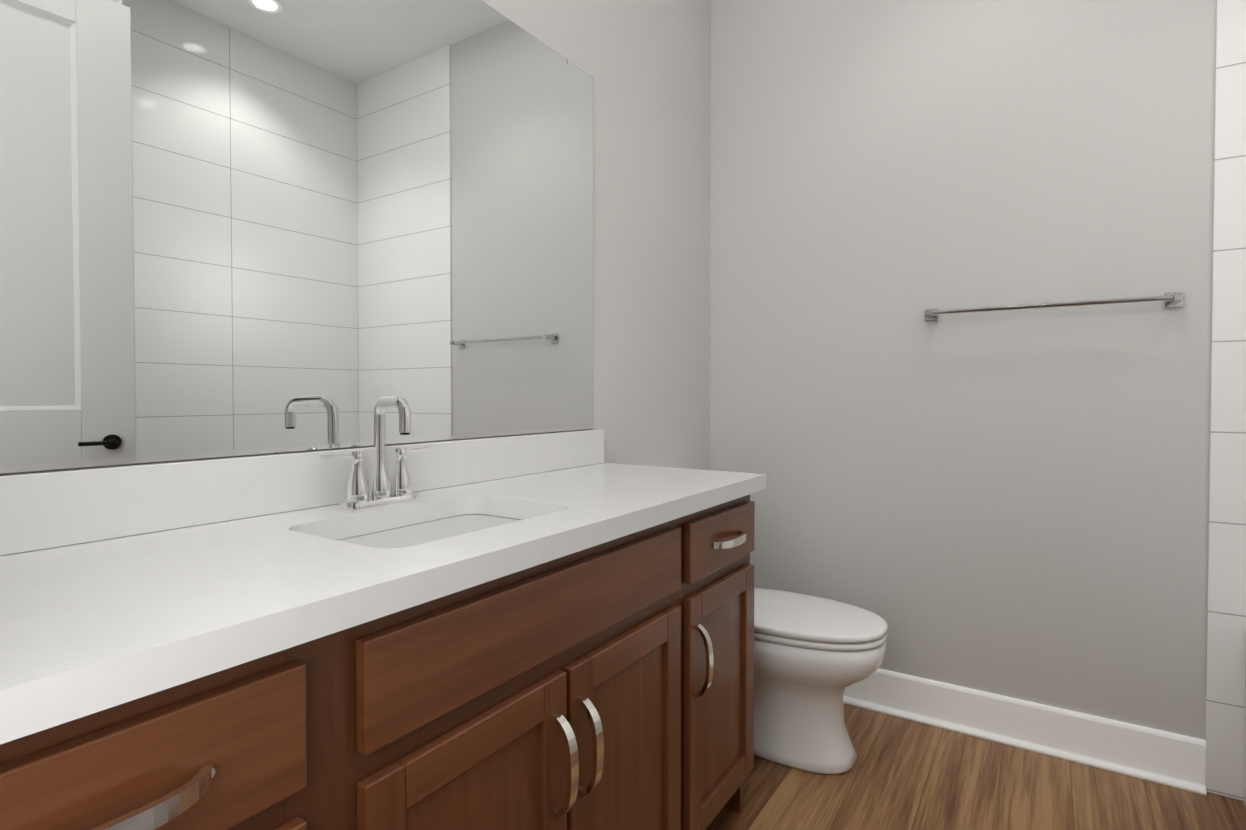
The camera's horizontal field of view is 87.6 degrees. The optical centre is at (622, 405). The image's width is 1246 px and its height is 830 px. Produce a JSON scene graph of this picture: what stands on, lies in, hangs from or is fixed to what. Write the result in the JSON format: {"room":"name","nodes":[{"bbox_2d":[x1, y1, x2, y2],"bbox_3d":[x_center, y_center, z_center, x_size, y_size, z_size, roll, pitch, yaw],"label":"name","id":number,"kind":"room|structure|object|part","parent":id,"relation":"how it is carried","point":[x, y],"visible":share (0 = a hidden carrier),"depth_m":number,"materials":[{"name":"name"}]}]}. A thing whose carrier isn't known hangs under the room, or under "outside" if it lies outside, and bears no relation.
{"room":"bathroom","nodes":[
{"label":"bathroom","id":0,"kind":"room"},
{"bbox_2d":[0,429,603,555],"bbox_3d":[-0.527,0.142,1.377,0.020,0.107,1.677,1,1,33],"label":"backsplash","id":1,"kind":"structure","parent":0,"relation":"attached to","point":[52,509],"depth_m":1.10,"materials":[{"name":"white stone"}]},
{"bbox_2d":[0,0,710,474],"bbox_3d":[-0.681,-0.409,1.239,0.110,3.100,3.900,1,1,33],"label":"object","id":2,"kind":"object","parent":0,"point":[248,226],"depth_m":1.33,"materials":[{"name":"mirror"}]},
{"bbox_2d":[710,0,1215,739],"bbox_3d":[1.465,-0.423,2.104,2.550,3.100,0.100,1,1,33],"label":"wall","id":3,"kind":"structure","parent":0,"point":[1012,502],"depth_m":2.21,"materials":[{"name":"grey paint"}]},
{"bbox_2d":[843,668,1206,795],"bbox_3d":[1.031,1.049,2.333,1.600,0.148,0.034,1,1,33],"label":"baseboard","id":4,"kind":"structure","parent":3,"relation":"attached to","point":[1171,759],"depth_m":2.12,"materials":[{"name":"white wood"}]},
{"bbox_2d":[924,292,1183,321],"bbox_3d":[1.341,-0.315,2.079,0.701,0.044,0.080,1,1,33],"label":"towel rail","id":5,"kind":"object","parent":3,"relation":"attached to","point":[1172,300],"visible":1,"depth_m":2.01,"materials":[{"name":"silver metal"}]},
{"bbox_2d":[1205,0,1245,800],"bbox_3d":[2.058,-0.416,1.650,0.840,3.100,0.010,1,1,33],"label":"wall tile","id":6,"kind":"structure","parent":3,"relation":"attached to","point":[1225,666],"depth_m":1.86,"materials":[{"name":"white tile"}]},
{"bbox_2d":[706,703,1245,829],"bbox_3d":[0.381,1.183,0.569,2.650,0.060,3.900,1,1,33],"label":"floor","id":7,"kind":"structure","parent":0,"point":[903,774],"depth_m":1.89,"materials":[{"name":"wood"}]},
{"bbox_2d":[0,484,765,829],"bbox_3d":[-0.298,0.690,1.230,0.576,0.904,1.667,1,1,33],"label":"bathroom vanity","id":8,"kind":"object","parent":7,"relation":"on","point":[534,632],"depth_m":0.92,"materials":[{"name":"brown wood"}]},
{"bbox_2d":[0,464,765,723],"bbox_3d":[-0.301,0.228,1.234,0.557,0.059,1.684,1,1,33],"label":"countertop","id":9,"kind":"structure","parent":8,"relation":"on","point":[93,617],"depth_m":0.81,"materials":[{"name":"white stone"}]},
{"bbox_2d":[332,396,435,507],"bbox_3d":[-0.434,0.089,1.297,0.152,0.216,0.211,1,1,33],"label":"faucet","id":10,"kind":"object","parent":9,"relation":"on","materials":[{"name":"silver metal"}]},
{"bbox_2d":[338,514,521,547],"bbox_3d":[-0.328,0.308,1.169,0.350,0.142,0.490,1,1,33],"label":"sink","id":11,"kind":"object","parent":9,"relation":"in","point":[424,528],"depth_m":1.24,"materials":[{"name":"grey ceramic"}]},
{"bbox_2d":[754,588,887,773],"bbox_3d":[0.469,0.704,2.196,0.797,0.842,0.430,1,1,33],"label":"toilet","id":12,"kind":"object","parent":7,"relation":"on","point":[814,657],"visible":0.56,"depth_m":2.01,"materials":[{"name":"white ceramic"}]},
{"bbox_3d":[0.557,0.694,2.138,0.586,0.052,0.396,1,1,33],"label":"seat","id":13,"kind":"part","parent":12,"relation":"part of","materials":[{"name":"white plastic"}]},
{"bbox_2d":[1243,666,1245,805],"bbox_3d":[1.670,0.895,1.014,0.761,0.500,1.509,1,1,33],"label":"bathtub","id":14,"kind":"object","parent":7,"relation":"on","point":[1244,794],"visible":1,"depth_m":1.84,"materials":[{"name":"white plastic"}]}
]}

